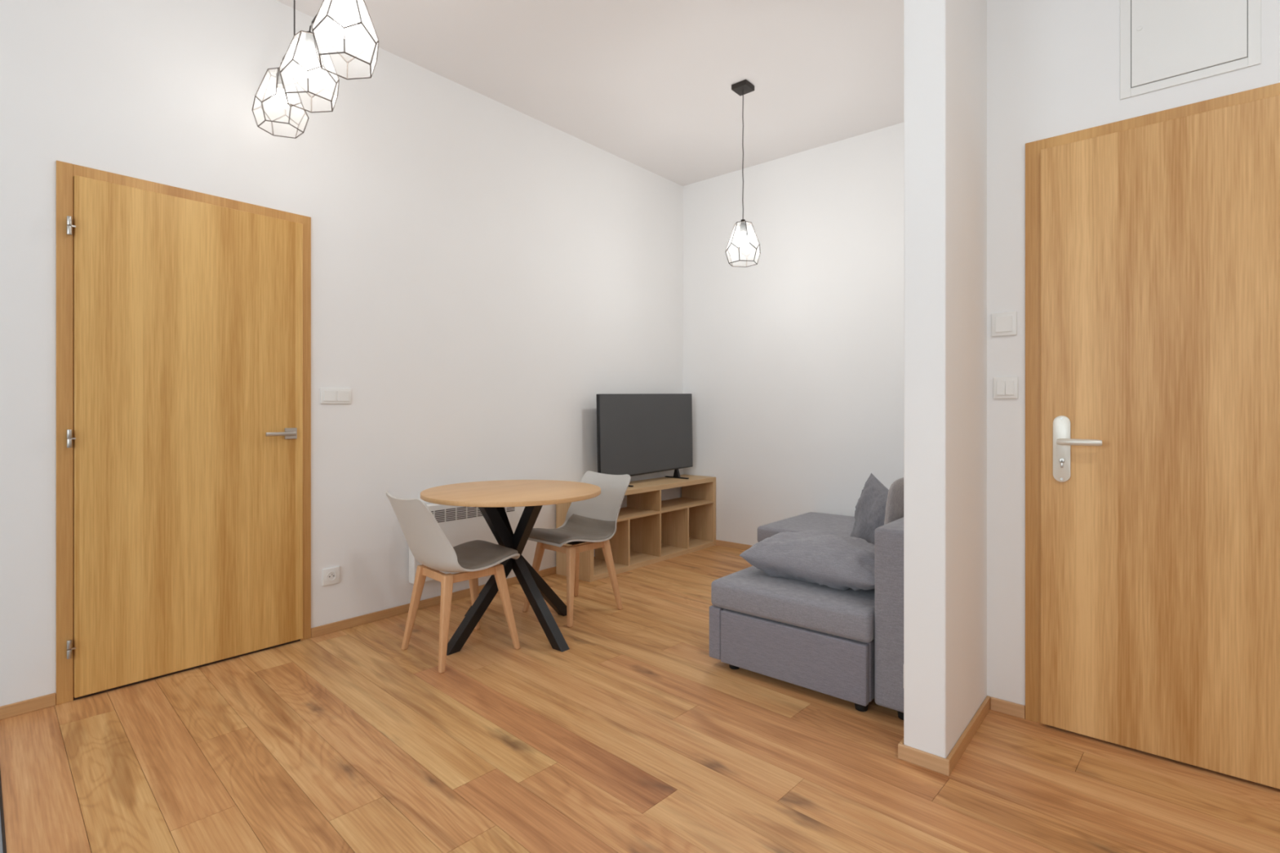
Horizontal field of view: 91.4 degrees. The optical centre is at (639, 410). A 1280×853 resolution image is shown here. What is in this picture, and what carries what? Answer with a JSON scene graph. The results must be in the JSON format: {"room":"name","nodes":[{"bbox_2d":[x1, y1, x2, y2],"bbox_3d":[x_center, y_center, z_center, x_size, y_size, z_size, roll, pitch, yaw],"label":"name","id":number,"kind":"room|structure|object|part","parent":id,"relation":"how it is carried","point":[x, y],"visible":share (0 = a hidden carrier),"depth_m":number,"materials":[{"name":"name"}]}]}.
{"room":"living room","nodes":[
{"label":"living room","id":0,"kind":"room"},
{"bbox_2d":[0,0,683,706],"bbox_3d":[-1.924,-0.411,2.821,0.150,3.050,7.188,0,0,41],"label":"wall","id":1,"kind":"structure","parent":0,"point":[483,270],"depth_m":3.28,"materials":[{"name":"white paint"}]},
{"bbox_2d":[0,771,6,852],"bbox_3d":[-0.691,1.119,0.724,4.455,0.014,0.005,0,0,43],"label":"trim","id":2,"kind":"structure","parent":1,"relation":"attached to","point":[1,793],"depth_m":1.70,"materials":[{"name":"brown wood"}]},
{"bbox_2d":[0,693,55,719],"bbox_3d":[-3.203,1.091,1.199,0.012,0.046,3.059,0,0,41],"label":"baseboard","id":3,"kind":"structure","parent":1,"relation":"attached to","point":[36,704],"depth_m":2.30,"materials":[{"name":"brown wood"}]},
{"bbox_2d":[55,160,311,705],"bbox_3d":[-1.890,0.084,2.693,0.065,2.060,0.917,0,0,41],"label":"door","id":4,"kind":"structure","parent":1,"relation":"in","point":[183,317],"depth_m":2.63,"materials":[{"name":"brown wood"}]},
{"bbox_3d":[-1.680,0.109,2.916,0.034,0.019,0.130,0,0,41],"label":"lever","id":5,"kind":"part","parent":4,"relation":"part of","materials":[{"name":"silver metal"}]},
{"bbox_2d":[322,566,339,586],"bbox_3d":[-1.548,0.832,3.133,0.015,0.084,0.084,0,0,41],"label":"wall socket","id":6,"kind":"object","parent":1,"relation":"attached to","point":[330,575],"visible":1,"depth_m":3.13,"materials":[{"name":"white plastic"}]},
{"bbox_2d":[327,572,335,580],"bbox_3d":[-1.547,0.832,3.132,0.001,0.045,0.045,0,0,41],"label":"socket","id":7,"kind":"object","parent":6,"relation":"attached to","point":[331,575],"depth_m":3.13,"materials":[{"name":"white plastic"}]},
{"bbox_2d":[320,387,351,404],"bbox_3d":[-1.533,-0.073,3.152,0.013,0.080,0.152,0,0,41],"label":"light switch","id":8,"kind":"object","parent":1,"relation":"attached to","point":[327,395],"visible":1,"depth_m":3.15,"materials":[{"name":"white plastic"}]},
{"bbox_2d":[311,556,595,637],"bbox_3d":[-0.618,1.091,4.222,0.012,0.046,3.058,0,0,41],"label":"baseboard","id":9,"kind":"structure","parent":1,"relation":"attached to","point":[317,631],"depth_m":3.36,"materials":[{"name":"brown wood"}]},
{"bbox_2d":[408,503,522,584],"bbox_3d":[-1.016,0.739,3.707,0.078,0.420,0.745,0,0,41],"label":"heater","id":10,"kind":"object","parent":1,"relation":"attached to","point":[460,525],"visible":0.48,"depth_m":3.62,"materials":[{"name":"white metal"}]},
{"bbox_2d":[431,506,515,522],"bbox_3d":[-0.990,0.595,3.678,0.002,0.068,0.627,0,0,41],"label":"grille","id":11,"kind":"object","parent":10,"relation":"attached to","point":[442,514],"depth_m":3.61,"materials":[{"name":"white metal"}]},
{"bbox_2d":[276,0,903,186],"bbox_3d":[-0.225,-1.986,1.269,4.750,0.100,7.338,0,0,41],"label":"ceiling","id":12,"kind":"structure","parent":0,"point":[647,84],"depth_m":3.49,"materials":[{"name":"paint"}]},
{"bbox_2d":[252,0,309,138],"bbox_3d":[-1.541,-1.570,2.680,0.199,0.731,0.215,0,0,-43],"label":"pendant lamp","id":13,"kind":"object","parent":12,"relation":"hanging from","point":[278,81],"visible":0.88,"depth_m":2.67,"materials":[{"name":"black metal"}]},
{"bbox_3d":[-1.512,-1.694,2.680,0.064,0.460,0.006,0,0,0],"label":"cord","id":14,"kind":"part","parent":13,"relation":"part of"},
{"bbox_2d":[279,0,339,112],"bbox_3d":[-1.241,-1.547,2.349,0.205,0.777,0.216,0,0,36],"label":"pendant lamp","id":15,"kind":"object","parent":12,"relation":"hanging from","point":[309,46],"visible":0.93,"depth_m":2.34,"materials":[{"name":"black metal"}]},
{"bbox_3d":[-1.212,-1.671,2.350,0.068,0.506,0.006,0,0,0],"label":"cord","id":16,"kind":"part","parent":15,"relation":"part of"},
{"bbox_2d":[311,0,378,79],"bbox_3d":[-0.965,-1.532,2.050,0.201,0.807,0.216,0,0,38],"label":"pendant lamp","id":17,"kind":"object","parent":12,"relation":"hanging from","point":[345,6],"visible":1,"depth_m":2.04,"materials":[{"name":"black metal"}]},
{"bbox_2d":[725,79,760,266],"bbox_3d":[0.613,-1.404,3.717,0.201,1.063,0.216,0,0,23],"label":"pendant lamp","id":18,"kind":"object","parent":12,"relation":"hanging from","point":[744,86],"visible":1,"depth_m":3.71,"materials":[{"name":"black metal"}]},
{"bbox_3d":[0.613,-1.528,3.717,0.008,0.792,0.008,0,0,23],"label":"cord","id":19,"kind":"part","parent":18,"relation":"part of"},
{"bbox_2d":[0,545,1279,852],"bbox_3d":[-0.225,1.120,1.269,4.750,0.012,7.338,0,0,41],"label":"floor","id":20,"kind":"structure","parent":0,"point":[629,738],"depth_m":1.97,"materials":[{"name":"brown wood"}]},
{"bbox_2d":[386,491,519,673],"bbox_3d":[-0.866,0.740,2.890,0.529,0.747,0.424,0,0,-44],"label":"dining chair","id":21,"kind":"object","parent":20,"relation":"on","point":[427,541],"visible":1,"depth_m":2.77,"materials":[{"name":"grey plastic"}]},
{"bbox_3d":[-1.049,0.917,2.910,0.127,0.393,0.051,0,0,-6],"label":"leg","id":22,"kind":"part","parent":21,"relation":"part of","materials":[{"name":"brown wood"}]},
{"bbox_3d":[-0.849,0.917,2.706,0.051,0.393,0.127,0,0,7],"label":"leg","id":23,"kind":"part","parent":21,"relation":"part of","materials":[{"name":"brown wood"}]},
{"bbox_3d":[-0.839,0.744,2.917,0.270,0.038,0.256,0,0,-44],"label":"seat frame","id":24,"kind":"part","parent":21,"relation":"part of","materials":[{"name":"brown wood"}]},
{"bbox_3d":[-0.826,0.917,3.128,0.051,0.393,0.132,0,0,9],"label":"leg","id":25,"kind":"part","parent":21,"relation":"part of","materials":[{"name":"brown wood"}]},
{"bbox_3d":[-0.626,0.917,2.925,0.132,0.393,0.051,0,0,-8],"label":"leg","id":26,"kind":"part","parent":21,"relation":"part of","materials":[{"name":"brown wood"}]},
{"bbox_2d":[420,480,600,655],"bbox_3d":[-0.640,0.756,3.149,0.884,0.716,0.884,0,0,41],"label":"round table","id":27,"kind":"object","parent":20,"relation":"on","point":[491,497],"visible":0.95,"depth_m":3.04,"materials":[{"name":"brown wood"}]},
{"bbox_3d":[-0.697,0.771,3.082,0.050,0.686,0.604,0,0,41],"label":"leg","id":28,"kind":"part","parent":27,"relation":"part of","materials":[{"name":"black metal"}]},
{"bbox_3d":[-0.707,0.771,3.206,0.604,0.686,0.050,0,0,41],"label":"leg","id":29,"kind":"part","parent":27,"relation":"part of","materials":[{"name":"black metal"}]},
{"bbox_3d":[-0.583,0.771,3.216,0.050,0.686,0.604,0,0,41],"label":"leg","id":30,"kind":"part","parent":27,"relation":"part of","materials":[{"name":"black metal"}]},
{"bbox_3d":[-0.573,0.771,3.092,0.604,0.686,0.050,0,0,41],"label":"leg","id":31,"kind":"part","parent":27,"relation":"part of","materials":[{"name":"black metal"}]},
{"bbox_2d":[523,471,631,626],"bbox_3d":[-0.346,0.740,3.514,0.424,0.747,0.529,0,0,42],"label":"dining chair","id":32,"kind":"object","parent":20,"relation":"on","point":[592,522],"visible":0.93,"depth_m":3.50,"materials":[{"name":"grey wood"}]},
{"bbox_3d":[-0.582,0.917,3.462,0.132,0.393,0.051,0,0,-12],"label":"leg","id":33,"kind":"part","parent":32,"relation":"part of","materials":[{"name":"brown wood"}]},
{"bbox_3d":[-0.369,0.917,3.273,0.051,0.393,0.132,0,0,5],"label":"leg","id":34,"kind":"part","parent":32,"relation":"part of","materials":[{"name":"brown wood"}]},
{"bbox_3d":[-0.371,0.744,3.485,0.256,0.038,0.270,0,0,42],"label":"seat frame","id":35,"kind":"part","parent":32,"relation":"part of","materials":[{"name":"brown wood"}]},
{"bbox_3d":[-0.375,0.917,3.695,0.051,0.393,0.127,0,0,3],"label":"leg","id":36,"kind":"part","parent":32,"relation":"part of","materials":[{"name":"brown wood"}]},
{"bbox_3d":[-0.162,0.917,3.507,0.127,0.393,0.051,0,0,-10],"label":"leg","id":37,"kind":"part","parent":32,"relation":"part of","materials":[{"name":"brown wood"}]},
{"bbox_2d":[555,474,715,582],"bbox_3d":[0.028,0.832,4.710,0.327,0.564,1.465,0,0,41],"label":"tv stand","id":38,"kind":"object","parent":20,"relation":"on","point":[650,530],"visible":0.73,"depth_m":4.71,"materials":[{"name":"brown wood"}]},
{"bbox_3d":[-0.436,0.850,4.167,0.327,0.528,0.036,0,0,41],"label":"panel","id":39,"kind":"part","parent":38,"relation":"part of","materials":[{"name":"brown wood"}]},
{"bbox_2d":[617,506,659,522],"bbox_3d":[-0.201,0.751,4.443,0.326,0.016,0.688,0,0,41],"label":"shelf","id":40,"kind":"object","parent":38,"relation":"attached to","point":[626,513],"depth_m":4.56,"materials":[{"name":"brown wood"}]},
{"bbox_2d":[595,393,693,487],"bbox_3d":[0.070,0.204,4.808,0.230,0.690,1.125,0,0,41],"label":"television","id":41,"kind":"object","parent":38,"relation":"on","point":[637,434],"visible":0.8,"depth_m":4.74,"materials":[{"name":"black plastic"}]},
{"bbox_2d":[661,497,713,513],"bbox_3d":[0.257,0.751,4.978,0.326,0.016,0.688,0,0,41],"label":"shelf","id":42,"kind":"object","parent":38,"relation":"attached to","point":[683,504],"depth_m":5.03,"materials":[{"name":"brown wood"}]},
{"bbox_3d":[0.492,0.850,5.253,0.327,0.528,0.036,0,0,41],"label":"panel","id":43,"kind":"part","parent":38,"relation":"part of","materials":[{"name":"brown wood"}]},
{"bbox_2d":[709,511,903,719],"bbox_3d":[1.097,0.769,3.374,1.360,0.688,2.045,0,0,41],"label":"sofa","id":44,"kind":"object","parent":20,"relation":"on","point":[847,645],"visible":0.41,"depth_m":2.42,"materials":[{"name":"grey fabric"}]},
{"bbox_3d":[0.331,0.963,2.713,0.058,0.222,0.030,0,0,41],"label":"corner post","id":45,"kind":"part","parent":44,"relation":"part of","materials":[{"name":"grey fabric"}]},
{"bbox_3d":[0.975,0.791,2.967,0.701,0.121,1.268,0,0,41],"label":"seat mattress","id":46,"kind":"part","parent":44,"relation":"part of","materials":[{"name":"grey fabric"}]},
{"bbox_3d":[0.593,0.967,2.486,0.628,0.221,0.034,0,0,41],"label":"drawer","id":47,"kind":"part","parent":44,"relation":"part of","materials":[{"name":"grey fabric"}]},
{"bbox_3d":[0.981,0.963,2.985,0.694,0.222,1.229,0,0,41],"label":"seat","id":48,"kind":"part","parent":44,"relation":"part of","materials":[{"name":"grey fabric"}]},
{"bbox_2d":[738,529,874,591],"bbox_3d":[0.812,0.644,2.729,0.625,0.208,0.420,0,0,45],"label":"throw pillow","id":49,"kind":"object","parent":44,"relation":"on","point":[822,557],"visible":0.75,"depth_m":2.61,"materials":[{"name":"grey fabric"}]},
{"bbox_3d":[1.446,0.794,3.909,1.194,0.116,0.778,0,0,41],"label":"chaise mattress","id":50,"kind":"part","parent":44,"relation":"part of","materials":[{"name":"grey fabric"}]},
{"bbox_2d":[850,473,888,544],"bbox_3d":[1.098,0.542,2.897,0.177,0.473,0.490,0,0,3],"label":"throw pillow","id":51,"kind":"object","parent":44,"relation":"on","point":[870,508],"visible":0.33,"depth_m":2.87,"materials":[{"name":"grey fabric"}]},
{"bbox_3d":[1.564,0.749,2.993,0.156,0.649,2.018,0,0,41],"label":"backrest","id":52,"kind":"part","parent":44,"relation":"part of","materials":[{"name":"grey fabric"}]},
{"bbox_2d":[884,477,903,524],"bbox_3d":[1.260,0.514,2.837,0.116,0.459,0.800,0,0,39],"label":"cushion","id":53,"kind":"object","parent":44,"relation":"on","point":[895,501],"visible":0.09,"depth_m":2.54,"materials":[{"name":"grey fabric"}]},
{"bbox_2d":[683,122,903,545],"bbox_3d":[1.393,-0.411,4.615,2.562,3.050,0.150,0,0,41],"label":"wall","id":54,"kind":"structure","parent":0,"point":[793,358],"depth_m":4.70,"materials":[{"name":"white paint"}]},
{"bbox_2d":[715,539,752,550],"bbox_3d":[1.340,1.091,4.552,2.534,0.046,0.012,0,0,41],"label":"baseboard","id":55,"kind":"structure","parent":54,"relation":"attached to","point":[719,543],"depth_m":5.05,"materials":[{"name":"brown wood"}]},
{"bbox_2d":[903,0,990,773],"bbox_3d":[1.682,-0.411,2.874,0.139,3.050,2.420,0,0,41],"label":"wall","id":56,"kind":"structure","parent":0,"point":[945,41],"depth_m":1.98,"materials":[{"name":"white paint"}]},
{"bbox_2d":[897,743,950,776],"bbox_3d":[0.886,1.091,1.953,0.152,0.046,0.012,0,0,41],"label":"baseboard","id":57,"kind":"structure","parent":56,"relation":"attached to","point":[935,763],"depth_m":1.95,"materials":[{"name":"brown wood"}]},
{"bbox_2d":[986,0,1279,706],"bbox_3d":[2.076,-0.411,1.777,1.913,3.050,0.150,0,0,41],"label":"wall","id":58,"kind":"structure","parent":0,"point":[1053,66],"depth_m":2.27,"materials":[{"name":"white paint"}]},
{"bbox_2d":[991,311,1017,336],"bbox_3d":[1.340,-0.318,2.299,0.082,0.086,0.012,0,0,41],"label":"light switch","id":59,"kind":"object","parent":58,"relation":"attached to","point":[1002,323],"visible":1,"depth_m":2.29,"materials":[{"name":"white plastic"}]},
{"bbox_2d":[993,376,1017,399],"bbox_3d":[1.343,-0.083,2.296,0.080,0.080,0.013,0,0,41],"label":"light switch","id":60,"kind":"object","parent":58,"relation":"attached to","point":[1004,388],"visible":1,"depth_m":2.29,"materials":[{"name":"white plastic"}]},
{"bbox_2d":[990,697,1025,719],"bbox_3d":[1.348,1.091,2.292,0.110,0.046,0.012,0,0,41],"label":"baseboard","id":61,"kind":"structure","parent":58,"relation":"attached to","point":[1017,710],"depth_m":2.29,"materials":[{"name":"brown wood"}]},
{"bbox_2d":[1025,82,1279,789],"bbox_3d":[1.716,0.075,1.926,0.922,2.077,0.090,0,0,41],"label":"door","id":62,"kind":"structure","parent":58,"relation":"in","point":[1153,240],"depth_m":2.00,"materials":[{"name":"brown wood"}]},
{"bbox_3d":[1.457,0.132,2.158,0.051,0.229,0.008,0,0,41],"label":"handle plate","id":63,"kind":"part","parent":62,"relation":"part of","materials":[{"name":"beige metal"}]},
{"bbox_3d":[1.477,0.106,2.103,0.130,0.022,0.050,0,0,41],"label":"lever","id":64,"kind":"part","parent":62,"relation":"part of","materials":[{"name":"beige metal"}]},
{"bbox_2d":[1120,0,1261,99],"bbox_3d":[1.725,-1.261,1.971,0.334,0.450,0.010,0,0,41],"label":"access panel","id":65,"kind":"object","parent":58,"relation":"attached to","point":[1164,43],"visible":1,"depth_m":1.98,"materials":[{"name":"white metal"}]}
]}

